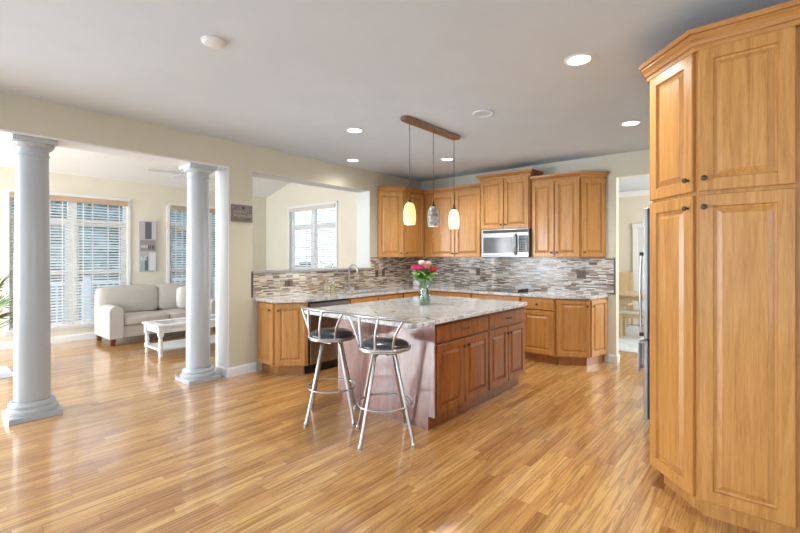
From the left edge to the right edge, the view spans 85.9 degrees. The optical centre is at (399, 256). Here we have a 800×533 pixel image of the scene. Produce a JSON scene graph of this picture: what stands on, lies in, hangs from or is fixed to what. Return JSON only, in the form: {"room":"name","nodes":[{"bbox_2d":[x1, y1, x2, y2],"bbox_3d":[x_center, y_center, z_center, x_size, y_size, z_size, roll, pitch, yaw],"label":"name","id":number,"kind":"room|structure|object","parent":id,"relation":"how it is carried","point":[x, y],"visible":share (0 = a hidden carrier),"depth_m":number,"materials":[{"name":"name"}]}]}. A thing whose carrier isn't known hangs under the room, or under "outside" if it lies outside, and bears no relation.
{"room":"kitchen","nodes":[
{"label":"kitchen","id":0,"kind":"room"},
{"bbox_2d":[0,167,265,341],"bbox_3d":[-5.816,-0.100,6.754,0.120,3.000,8.540,0,0,41],"label":"wall","id":1,"kind":"structure","parent":0,"point":[148,202],"depth_m":7.82,"materials":[{"name":"paint"}]},
{"bbox_2d":[3,188,130,334],"bbox_3d":[-5.440,0.080,7.143,0.145,2.220,1.720,0,0,41],"label":"window","id":2,"kind":"structure","parent":1,"relation":"in","point":[8,198],"depth_m":7.13,"materials":[{"name":"white paint"}]},
{"bbox_2d":[10,191,126,329],"bbox_3d":[-5.419,0.067,7.125,0.090,2.103,1.570,0,0,41],"label":"window blind","id":3,"kind":"object","parent":2,"relation":"attached to","point":[12,194],"visible":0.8,"depth_m":7.22,"materials":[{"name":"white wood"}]},
{"bbox_2d":[138,221,156,271],"bbox_3d":[-4.673,-0.185,7.968,0.033,0.930,0.300,0,0,41],"label":"wall art","id":4,"kind":"object","parent":1,"relation":"attached to","point":[147,230],"visible":1,"depth_m":7.95,"materials":[{"name":"grey fabric"}]},
{"bbox_2d":[167,203,215,296],"bbox_3d":[-3.944,0.080,8.891,0.145,2.220,1.720,0,0,41],"label":"window","id":5,"kind":"structure","parent":1,"relation":"in","point":[168,204],"depth_m":8.35,"materials":[{"name":"white paint"}]},
{"bbox_2d":[170,205,215,297],"bbox_3d":[-3.924,0.067,8.873,0.090,2.103,1.570,0,0,41],"label":"window blind","id":6,"kind":"object","parent":5,"relation":"attached to","point":[172,207],"visible":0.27,"depth_m":8.45,"materials":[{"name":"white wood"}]},
{"bbox_2d":[0,138,289,197],"bbox_3d":[-4.379,-1.870,5.511,3.920,1.100,8.520,0,0,41],"label":"ceiling","id":7,"kind":"structure","parent":0,"point":[62,160],"depth_m":7.17,"materials":[{"name":"paint"}]},
{"bbox_2d":[148,168,215,179],"bbox_3d":[-3.313,-1.531,6.789,1.138,0.494,1.157,0,0,41],"label":"ceiling fan","id":8,"kind":"object","parent":7,"relation":"hanging from","point":[182,175],"visible":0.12,"depth_m":6.63,"materials":[{"name":"white paint"}]},
{"bbox_2d":[0,91,420,370],"bbox_3d":[-2.636,-0.550,4.441,0.280,3.900,9.160,0,0,41],"label":"wall","id":9,"kind":"structure","parent":0,"point":[18,113],"depth_m":5.01,"materials":[{"name":"beige paint"}]},
{"bbox_2d":[0,332,102,349],"bbox_3d":[-4.346,1.345,5.496,3.750,0.110,8.300,0,0,41],"label":"baseboard","id":10,"kind":"structure","parent":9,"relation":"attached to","point":[83,336],"depth_m":7.04,"materials":[{"name":"white paint"}]},
{"bbox_2d":[0,129,228,367],"bbox_3d":[-3.852,0.180,3.033,0.293,2.440,5.400,0,0,41],"label":"trim","id":11,"kind":"structure","parent":9,"relation":"attached to","point":[222,173],"depth_m":5.01,"materials":[{"name":"white paint"}]},
{"bbox_2d":[215,362,255,377],"bbox_3d":[-1.796,1.345,5.399,0.282,0.110,0.931,0,0,41],"label":"baseboard","id":12,"kind":"object","parent":9,"relation":"attached to","point":[251,367],"visible":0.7,"depth_m":5.07,"materials":[{"name":"white paint"}]},
{"bbox_2d":[231,204,251,222],"bbox_3d":[-1.872,-0.510,5.096,0.024,0.200,0.260,0,0,41],"label":"wall sign","id":13,"kind":"object","parent":9,"relation":"attached to","point":[239,213],"visible":1,"depth_m":5.08,"materials":[{"name":"grey paint"}]},
{"bbox_2d":[252,171,369,267],"bbox_3d":[-1.242,-0.431,6.078,0.288,1.218,2.040,0,0,41],"label":"trim","id":14,"kind":"structure","parent":9,"relation":"attached to","point":[363,196],"depth_m":6.78,"materials":[{"name":"grey"}]},
{"bbox_2d":[251,268,371,273],"bbox_3d":[-1.226,0.192,6.061,0.335,0.027,2.045,0,0,41],"label":"trim","id":15,"kind":"structure","parent":9,"relation":"attached to","point":[321,269],"depth_m":5.88,"materials":[{"name":"grey stone"}]},
{"bbox_2d":[251,257,420,297],"bbox_3d":[-0.708,0.258,6.466,0.015,0.485,3.335,0,0,41],"label":"tile backsplash","id":16,"kind":"structure","parent":9,"relation":"attached to","point":[398,270],"depth_m":6.24,"materials":[{"name":"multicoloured tile"}]},
{"bbox_2d":[285,280,292,286],"bbox_3d":[-1.444,0.350,5.593,0.009,0.075,0.120,0,0,41],"label":"outlet cover","id":17,"kind":"object","parent":16,"relation":"attached to","point":[290,282],"visible":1,"depth_m":5.59,"materials":[{"name":"brown"}]},
{"bbox_2d":[377,186,424,256],"bbox_3d":[0.126,-0.550,7.171,0.356,1.131,1.160,0,0,41],"label":"upper cabinet","id":18,"kind":"object","parent":9,"relation":"attached to","point":[394,238],"visible":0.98,"depth_m":6.88,"materials":[{"name":"brown wood"}]},
{"bbox_2d":[266,183,356,269],"bbox_3d":[-1.608,-0.550,8.694,3.750,3.900,0.120,0,0,41],"label":"wall","id":19,"kind":"structure","parent":0,"point":[292,194],"depth_m":9.03,"materials":[{"name":"paint"}]},
{"bbox_2d":[288,201,337,268],"bbox_3d":[-1.785,0.060,8.803,1.640,2.260,0.145,0,0,41],"label":"window","id":20,"kind":"structure","parent":19,"relation":"in","point":[331,202],"depth_m":8.78,"materials":[{"name":"white paint"}]},
{"bbox_2d":[288,203,334,268],"bbox_3d":[-1.803,0.046,8.782,1.490,2.143,0.090,0,0,41],"label":"window blind","id":21,"kind":"object","parent":20,"relation":"attached to","point":[324,206],"visible":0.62,"depth_m":8.77,"materials":[{"name":"beige plastic"}]},
{"bbox_2d":[0,324,758,532],"bbox_3d":[0.117,1.460,4.559,11.990,0.120,12.920,0,0,41],"label":"floor","id":22,"kind":"structure","parent":0,"point":[133,447],"depth_m":3.01,"materials":[{"name":"brown wood"}]},
{"bbox_2d":[0,366,12,378],"bbox_3d":[-5.481,1.393,4.362,0.680,0.011,2.300,0,0,41],"label":"area rug","id":23,"kind":"object","parent":22,"relation":"on","point":[5,372],"visible":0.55,"depth_m":5.15,"materials":[{"name":"fabric"}]},
{"bbox_2d":[0,273,52,327],"bbox_3d":[-4.910,0.755,5.060,1.624,1.264,1.338,0,0,41],"label":"potted palm","id":24,"kind":"object","parent":23,"relation":"on","point":[2,301],"visible":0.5,"depth_m":5.13,"materials":[{"name":"green plant"}]},
{"bbox_2d":[2,134,62,425],"bbox_3d":[-3.249,0.188,3.801,0.364,2.425,0.364,0,0,41],"label":"column","id":25,"kind":"structure","parent":22,"relation":"on","point":[33,399],"depth_m":3.71,"materials":[{"name":"grey paint"}]},
{"bbox_2d":[94,283,215,345],"bbox_3d":[-4.217,0.946,7.583,0.851,0.909,1.857,0,0,41],"label":"sofa","id":26,"kind":"object","parent":22,"relation":"on","point":[120,312],"visible":0.63,"depth_m":7.15,"materials":[{"name":"fabric"}]},
{"bbox_2d":[94,285,157,312],"bbox_3d":[-4.670,0.735,7.370,0.280,0.490,0.945,0,0,41],"label":"cushion","id":27,"kind":"object","parent":26,"relation":"on","point":[132,298],"depth_m":7.28,"materials":[{"name":"fabric"}]},
{"bbox_2d":[124,311,168,324],"bbox_3d":[-4.361,1.030,7.246,0.634,0.174,0.724,0,0,41],"label":"seat cushion","id":28,"kind":"object","parent":26,"relation":"on","point":[130,317],"depth_m":7.07,"materials":[{"name":"fabric"}]},
{"bbox_2d":[156,283,185,309],"bbox_3d":[-4.075,0.735,8.065,0.280,0.490,0.945,0,0,41],"label":"cushion","id":29,"kind":"object","parent":26,"relation":"on","point":[165,293],"depth_m":7.75,"materials":[{"name":"fabric"}]},
{"bbox_2d":[159,308,185,318],"bbox_3d":[-3.906,1.030,7.778,0.634,0.174,0.724,0,0,41],"label":"seat cushion","id":30,"kind":"object","parent":26,"relation":"on","point":[171,312],"depth_m":7.46,"materials":[{"name":"fabric"}]},
{"bbox_2d":[176,286,185,308],"bbox_3d":[-3.887,0.752,7.946,0.197,0.422,0.457,0,0,41],"label":"throw pillow","id":31,"kind":"object","parent":26,"relation":"on","point":[181,291],"visible":0.33,"depth_m":7.77,"materials":[{"name":"fabric"}]},
{"bbox_2d":[142,314,215,357],"bbox_3d":[-3.113,1.173,6.514,0.600,0.455,1.250,0,0,41],"label":"coffee table","id":32,"kind":"object","parent":22,"relation":"on","point":[160,327],"visible":0.44,"depth_m":6.16,"materials":[{"name":"white paint"}]},
{"bbox_2d":[146,334,215,350],"bbox_3d":[-3.113,1.288,6.514,0.540,0.025,1.190,0,0,41],"label":"shelf","id":33,"kind":"object","parent":32,"relation":"attached to","point":[175,344],"depth_m":6.23,"materials":[{"name":"white paint"}]},
{"bbox_2d":[175,163,220,385],"bbox_3d":[-2.303,0.188,4.906,0.364,2.425,0.364,0,0,41],"label":"column","id":34,"kind":"structure","parent":22,"relation":"on","point":[198,369],"depth_m":4.80,"materials":[{"name":"grey paint"}]},
{"bbox_2d":[258,301,307,374],"bbox_3d":[-1.425,0.969,5.148,0.611,0.863,0.340,0,0,41],"label":"base cabinet","id":35,"kind":"object","parent":22,"relation":"on","point":[282,327],"visible":0.99,"depth_m":5.04,"materials":[{"name":"brown wood"}]},
{"bbox_2d":[306,298,348,373],"bbox_3d":[-1.072,0.969,5.501,0.638,0.863,0.635,0,0,41],"label":"dishwasher","id":36,"kind":"object","parent":22,"relation":"on","point":[330,352],"visible":0.31,"depth_m":5.24,"materials":[{"name":"black metal"}]},
{"bbox_2d":[300,306,356,425],"bbox_3d":[-0.636,0.919,3.724,0.517,0.963,0.518,0,0,-5],"label":"bar stool","id":37,"kind":"object","parent":22,"relation":"on","point":[322,335],"visible":1,"depth_m":3.64,"materials":[{"name":"silver metal"}]},
{"bbox_2d":[347,293,401,303],"bbox_3d":[-0.523,0.969,6.160,0.655,0.863,1.060,0,0,41],"label":"base cabinet","id":38,"kind":"object","parent":22,"relation":"on","point":[396,295],"visible":0.05,"depth_m":5.91,"materials":[{"name":"brown wood"}]},
{"bbox_2d":[345,312,415,450],"bbox_3d":[-0.157,0.919,3.287,0.517,0.963,0.517,0,0,-7],"label":"bar stool","id":39,"kind":"object","parent":22,"relation":"on","point":[384,345],"visible":1,"depth_m":3.21,"materials":[{"name":"grey metal"}]},
{"bbox_2d":[402,290,427,297],"bbox_3d":[0.225,0.969,7.034,0.655,0.863,1.220,0,0,41],"label":"base cabinet","id":40,"kind":"object","parent":22,"relation":"on","point":[416,293],"visible":0.06,"depth_m":6.57,"materials":[{"name":"brown wood"}]},
{"bbox_2d":[338,307,524,429],"bbox_3d":[0.398,0.969,4.424,1.193,0.863,1.680,0,0,41],"label":"kitchen island","id":41,"kind":"object","parent":22,"relation":"on","point":[448,369],"visible":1,"depth_m":3.79,"materials":[{"name":"brown wood"}]},
{"bbox_2d":[304,295,526,327],"bbox_3d":[0.234,0.517,4.380,1.380,0.035,2.040,0,0,41],"label":"island countertop","id":42,"kind":"structure","parent":41,"relation":"on","point":[436,309],"depth_m":4.08,"materials":[{"name":"stone"}]},
{"bbox_3d":[0.259,0.372,4.517,0.143,0.254,0.143,0,0,41],"label":"vase","id":43,"kind":"object","parent":42,"relation":"on","visible":0},
{"bbox_2d":[411,265,426,299],"bbox_3d":[0.206,0.281,4.490,0.198,0.389,0.182,0,0,2],"label":"rose","id":44,"kind":"object","parent":43,"relation":"in","point":[413,267],"visible":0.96,"depth_m":4.45,"materials":[{"name":"pink plant"}]},
{"bbox_2d":[412,265,428,298],"bbox_3d":[0.229,0.281,4.487,0.176,0.389,0.187,0,0,41],"label":"rose","id":45,"kind":"object","parent":43,"relation":"in","point":[419,267],"visible":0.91,"depth_m":4.44,"materials":[{"name":"pink plant"}]},
{"bbox_2d":[417,260,429,301],"bbox_3d":[0.240,0.256,4.539,0.171,0.438,0.189,0,0,41],"label":"rose","id":46,"kind":"object","parent":43,"relation":"in","point":[420,262],"visible":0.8,"depth_m":4.51,"materials":[{"name":"white plant"}]},
{"bbox_2d":[422,264,434,299],"bbox_3d":[0.279,0.276,4.495,0.180,0.398,0.171,0,0,-13],"label":"rose","id":47,"kind":"object","parent":43,"relation":"in","point":[426,266],"visible":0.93,"depth_m":4.46,"materials":[{"name":"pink plant"}]},
{"bbox_2d":[424,261,433,296],"bbox_3d":[0.286,0.261,4.550,0.183,0.429,0.213,0,0,41],"label":"rose","id":48,"kind":"object","parent":43,"relation":"in","point":[427,262],"visible":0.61,"depth_m":4.54,"materials":[{"name":"white plant"}]},
{"bbox_2d":[422,267,438,301],"bbox_3d":[0.312,0.291,4.490,0.222,0.369,0.168,0,0,41],"label":"rose","id":49,"kind":"object","parent":43,"relation":"in","point":[433,270],"visible":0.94,"depth_m":4.46,"materials":[{"name":"red plant"}]},
{"bbox_2d":[428,290,471,297],"bbox_3d":[0.933,0.969,6.800,0.795,0.863,0.655,0,0,41],"label":"base cabinet","id":50,"kind":"object","parent":22,"relation":"on","point":[430,292],"visible":0.02,"depth_m":6.55,"materials":[{"name":"brown wood"}]},
{"bbox_2d":[472,293,520,301],"bbox_3d":[1.529,0.969,6.289,0.765,0.863,0.655,0,0,41],"label":"base cabinet","id":51,"kind":"object","parent":22,"relation":"on","point":[474,295],"visible":0.02,"depth_m":6.05,"materials":[{"name":"brown wood"}]},
{"bbox_2d":[521,296,557,363],"bbox_3d":[1.998,0.969,5.888,0.460,0.863,0.655,0,0,41],"label":"base cabinet","id":52,"kind":"object","parent":22,"relation":"on","point":[540,313],"visible":0.54,"depth_m":5.64,"materials":[{"name":"brown wood"}]},
{"bbox_2d":[556,297,606,365],"bbox_3d":[2.370,0.969,5.597,0.463,0.863,0.613,0,0,41],"label":"base cabinet","id":53,"kind":"object","parent":22,"relation":"on","point":[581,324],"visible":1,"depth_m":5.48,"materials":[{"name":"brown wood"}]},
{"bbox_2d":[255,284,608,302],"bbox_3d":[0.494,0.517,5.451,3.138,0.035,3.285,0,0,41],"label":"countertop","id":54,"kind":"structure","parent":53,"relation":"on","point":[309,297],"depth_m":5.81,"materials":[{"name":"stone"}]},
{"bbox_2d":[323,279,328,292],"bbox_3d":[-1.009,0.405,5.865,0.072,0.189,0.072,0,0,41],"label":"soap bottle","id":55,"kind":"object","parent":54,"relation":"on","point":[325,285],"visible":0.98,"depth_m":5.84,"materials":[{"name":"beige plastic"}]},
{"bbox_2d":[330,282,334,292],"bbox_3d":[-0.929,0.424,5.928,0.072,0.149,0.072,0,0,41],"label":"soap bottle","id":56,"kind":"object","parent":54,"relation":"on","point":[332,286],"visible":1,"depth_m":5.90,"materials":[{"name":"beige plastic"}]},
{"bbox_2d":[347,264,358,290],"bbox_3d":[-0.657,0.305,6.263,0.234,0.390,0.118,0,0,41],"label":"faucet","id":57,"kind":"object","parent":54,"relation":"on","point":[351,265],"visible":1,"depth_m":6.28,"materials":[{"name":"grey metal"}]},
{"bbox_2d":[412,270,420,285],"bbox_3d":[0.281,0.325,7.249,0.150,0.350,0.150,0,0,41],"label":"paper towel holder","id":58,"kind":"object","parent":54,"relation":"on","point":[415,283],"visible":0.43,"depth_m":7.20,"materials":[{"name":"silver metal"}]},
{"bbox_2d":[477,288,535,292],"bbox_3d":[1.535,0.481,6.300,0.740,0.038,0.470,0,0,41],"label":"cooktop","id":59,"kind":"object","parent":54,"relation":"in","point":[486,289],"visible":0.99,"depth_m":6.24,"materials":[{"name":"black glass"}]},
{"bbox_2d":[619,325,643,352],"bbox_3d":[3.823,1.393,7.620,2.500,0.011,2.650,0,0,41],"label":"dining rug","id":60,"kind":"object","parent":22,"relation":"on","point":[628,343],"visible":0.07,"depth_m":7.11,"materials":[{"name":"fabric"}]},
{"bbox_2d":[619,272,633,326],"bbox_3d":[4.470,0.854,8.745,0.420,1.068,0.440,0,0,41],"label":"dining chair","id":61,"kind":"object","parent":60,"relation":"on","point":[626,279],"visible":0.38,"depth_m":8.78,"materials":[{"name":"brown wood"}]},
{"bbox_2d":[619,309,643,337],"bbox_3d":[4.193,1.157,7.152,1.030,0.463,0.360,0,0,41],"label":"bench","id":62,"kind":"object","parent":60,"relation":"on","point":[623,313],"visible":0.26,"depth_m":7.31,"materials":[{"name":"beige wood"}]},
{"bbox_2d":[619,290,643,308],"bbox_3d":[4.360,1.019,7.555,1.400,0.738,0.950,0,0,41],"label":"dining table","id":63,"kind":"object","parent":60,"relation":"on","point":[623,295],"visible":0.03,"depth_m":7.42,"materials":[{"name":"brown wood"}]},
{"bbox_2d":[638,208,649,419],"bbox_3d":[2.611,0.500,3.610,0.927,1.800,0.900,0,0,41],"label":"refrigerator","id":64,"kind":"object","parent":22,"relation":"on","point":[646,253],"visible":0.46,"depth_m":3.52,"materials":[{"name":"grey metal"}]},
{"bbox_2d":[638,337,644,370],"bbox_3d":[2.099,0.833,3.705,0.047,0.265,0.242,0,0,41],"label":"dish towel","id":65,"kind":"object","parent":64,"relation":"hanging from","point":[640,346],"visible":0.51,"depth_m":3.64,"materials":[{"name":"fabric"}]},
{"bbox_2d":[639,0,799,532],"bbox_3d":[1.952,0.104,2.663,0.737,2.592,1.174,0,0,41],"label":"pantry cabinet","id":66,"kind":"object","parent":22,"relation":"on","point":[725,94],"visible":1,"depth_m":2.19,"materials":[{"name":"brown wood"}]},
{"bbox_2d":[0,0,790,191],"bbox_3d":[1.671,-1.405,3.229,7.900,0.120,12.920,0,0,41],"label":"ceiling","id":67,"kind":"structure","parent":0,"point":[288,76],"depth_m":3.11,"materials":[{"name":"paint"}]},
{"bbox_2d":[201,35,224,48],"bbox_3d":[-1.166,-1.331,2.683,0.140,0.027,0.140,0,0,41],"label":"smoke detector","id":68,"kind":"object","parent":67,"relation":"attached to","point":[214,42],"visible":1,"depth_m":2.65,"materials":[{"name":"white paint"}]},
{"bbox_2d":[346,159,359,161],"bbox_3d":[-0.658,-1.339,5.999,0.190,0.009,0.190,0,0,41],"label":"recessed light","id":69,"kind":"object","parent":67,"relation":"in","point":[348,160],"visible":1,"depth_m":6.00,"materials":[{"name":"white paint"}]},
{"bbox_2d":[346,127,363,132],"bbox_3d":[-0.483,-1.339,4.572,0.190,0.009,0.190,0,0,41],"label":"recessed light","id":70,"kind":"object","parent":67,"relation":"in","point":[353,129],"visible":1,"depth_m":4.57,"materials":[{"name":"white paint"}]},
{"bbox_2d":[401,115,460,228],"bbox_3d":[0.340,-0.828,4.473,0.124,1.032,0.970,0,0,41],"label":"pendant light","id":71,"kind":"object","parent":67,"relation":"hanging from","point":[409,214],"visible":1,"depth_m":4.43,"materials":[{"name":"brown metal"}]},
{"bbox_2d":[440,157,453,160],"bbox_3d":[0.653,-1.339,5.930,0.190,0.009,0.190,0,0,41],"label":"recessed light","id":72,"kind":"object","parent":67,"relation":"in","point":[447,158],"visible":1,"depth_m":5.94,"materials":[{"name":"white paint"}]},
{"bbox_2d":[472,110,493,116],"bbox_3d":[0.779,-1.339,4.032,0.200,0.011,0.200,0,0,41],"label":"ceiling speaker","id":73,"kind":"object","parent":67,"relation":"attached to","point":[479,113],"visible":1,"depth_m":4.03,"materials":[{"name":"paint"}]},
{"bbox_2d":[475,111,490,115],"bbox_3d":[0.779,-1.342,4.032,0.152,0.004,0.152,0,0,41],"label":"grille","id":74,"kind":"object","parent":73,"relation":"attached to","point":[477,113],"depth_m":4.03,"materials":[{"name":"paint"}]},
{"bbox_2d":[564,53,593,65],"bbox_3d":[1.219,-1.339,2.932,0.190,0.009,0.190,0,0,41],"label":"recessed light","id":75,"kind":"object","parent":67,"relation":"in","point":[579,59],"visible":1,"depth_m":2.92,"materials":[{"name":"white paint"}]},
{"bbox_2d":[620,120,641,125],"bbox_3d":[2.323,-1.339,4.330,0.190,0.009,0.190,0,0,41],"label":"recessed light","id":76,"kind":"object","parent":67,"relation":"in","point":[631,122],"visible":1,"depth_m":4.32,"materials":[{"name":"white paint"}]},
{"bbox_2d":[421,149,649,361],"bbox_3d":[3.399,0.028,5.225,7.870,2.745,0.120,0,0,41],"label":"wall","id":77,"kind":"structure","parent":0,"point":[634,163],"depth_m":5.68,"materials":[{"name":"beige paint"}]},
{"bbox_2d":[424,183,481,256],"bbox_3d":[0.907,-0.550,7.038,1.105,1.131,0.346,0,0,41],"label":"upper cabinet","id":78,"kind":"object","parent":77,"relation":"attached to","point":[440,241],"visible":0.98,"depth_m":6.87,"materials":[{"name":"brown wood"}]},
{"bbox_2d":[476,168,542,229],"bbox_3d":[1.617,-0.813,6.404,0.902,0.826,0.386,0,0,41],"label":"upper cabinet","id":79,"kind":"object","parent":77,"relation":"attached to","point":[506,197],"visible":0.98,"depth_m":6.25,"materials":[{"name":"brown wood"}]},
{"bbox_2d":[482,228,531,256],"bbox_3d":[1.617,-0.194,6.362,0.745,0.403,0.470,0,0,41],"label":"microwave","id":80,"kind":"object","parent":79,"relation":"attached to","point":[501,242],"visible":0.96,"depth_m":6.18,"materials":[{"name":"silver metal"}]},
{"bbox_2d":[421,257,614,294],"bbox_3d":[1.596,0.258,6.679,3.215,0.485,0.015,0,0,41],"label":"tile backsplash","id":81,"kind":"structure","parent":77,"relation":"attached to","point":[538,274],"depth_m":6.43,"materials":[{"name":"tile"}]},
{"bbox_2d":[577,270,585,278],"bbox_3d":[2.487,0.245,5.905,0.120,0.120,0.009,0,0,41],"label":"outlet cover","id":82,"kind":"object","parent":81,"relation":"attached to","point":[581,274],"visible":1,"depth_m":5.90,"materials":[{"name":"brown"}]},
{"bbox_2d":[530,170,608,257],"bbox_3d":[2.293,-0.550,5.849,0.948,1.131,0.341,0,0,41],"label":"upper cabinet","id":83,"kind":"object","parent":77,"relation":"attached to","point":[569,208],"visible":1,"depth_m":5.71,"materials":[{"name":"brown wood"}]},
{"bbox_2d":[609,354,619,363],"bbox_3d":[2.838,1.345,5.695,0.106,0.110,0.136,0,0,41],"label":"baseboard","id":84,"kind":"structure","parent":77,"relation":"attached to","point":[615,359],"depth_m":5.65,"materials":[{"name":"white paint"}]},
{"bbox_2d":[619,195,651,318],"bbox_3d":[5.527,0.028,8.366,4.720,2.745,0.100,0,0,41],"label":"wall","id":85,"kind":"structure","parent":0,"point":[631,209],"depth_m":8.96,"materials":[{"name":"paint"}]},
{"bbox_2d":[619,189,649,196],"bbox_3d":[5.420,-1.295,8.333,4.600,0.100,0.090,0,0,41],"label":"trim","id":86,"kind":"structure","parent":85,"relation":"attached to","point":[639,192],"depth_m":8.83,"materials":[{"name":"white paint"}]},
{"bbox_2d":[632,223,643,324],"bbox_3d":[5.198,0.360,8.549,1.040,2.080,0.050,0,0,41],"label":"door","id":87,"kind":"structure","parent":85,"relation":"in","point":[638,228],"depth_m":8.81,"materials":[{"name":"white paint"}]},
{"bbox_3d":[-4.518,1.625,7.486,6.400,0.150,13.500,0,0,41],"label":"deck","id":88,"kind":"object","parent":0,"visible":0},
{"bbox_2d":[51,277,215,321],"bbox_3d":[-6.906,1.000,9.464,0.120,1.100,13.400,0,0,41],"label":"deck railing","id":89,"kind":"object","parent":88,"relation":"on","point":[84,277],"visible":0.03,"depth_m":9.42,"materials":[{"name":"white paint"}]},
{"bbox_2d":[295,262,310,266],"bbox_3d":[-2.211,0.840,10.566,0.600,1.420,0.620,0,0,41],"label":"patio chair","id":90,"kind":"object","parent":88,"relation":"on","point":[300,262],"visible":0.1,"depth_m":10.24,"materials":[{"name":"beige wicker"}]},
{"label":"outside","id":91,"kind":"structure","parent":0,"visible":0},
{"bbox_3d":[-1.096,2.050,14.100,100.000,0.100,100.000,0,0,41],"label":"ground","id":92,"kind":"structure","parent":91,"visible":0},
{"bbox_2d":[12,198,113,322],"bbox_3d":[-11.050,-0.540,13.013,4.306,6.898,4.243,0,0,41],"label":"tree","id":93,"kind":"object","parent":92,"relation":"on","point":[55,202],"visible":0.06,"depth_m":13.39,"materials":[{"name":"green plant"}]},
{"bbox_2d":[82,203,122,293],"bbox_3d":[-13.533,-1.240,20.041,4.455,8.106,5.061,0,0,41],"label":"tree","id":94,"kind":"object","parent":92,"relation":"on","point":[95,205],"visible":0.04,"depth_m":18.71,"materials":[{"name":"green plant"}]},
{"bbox_2d":[170,210,215,295],"bbox_3d":[-7.987,-0.908,16.658,4.496,6.846,4.059,0,0,-22],"label":"tree","id":95,"kind":"object","parent":92,"relation":"on","point":[177,211],"visible":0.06,"depth_m":15.37,"materials":[{"name":"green plant"}]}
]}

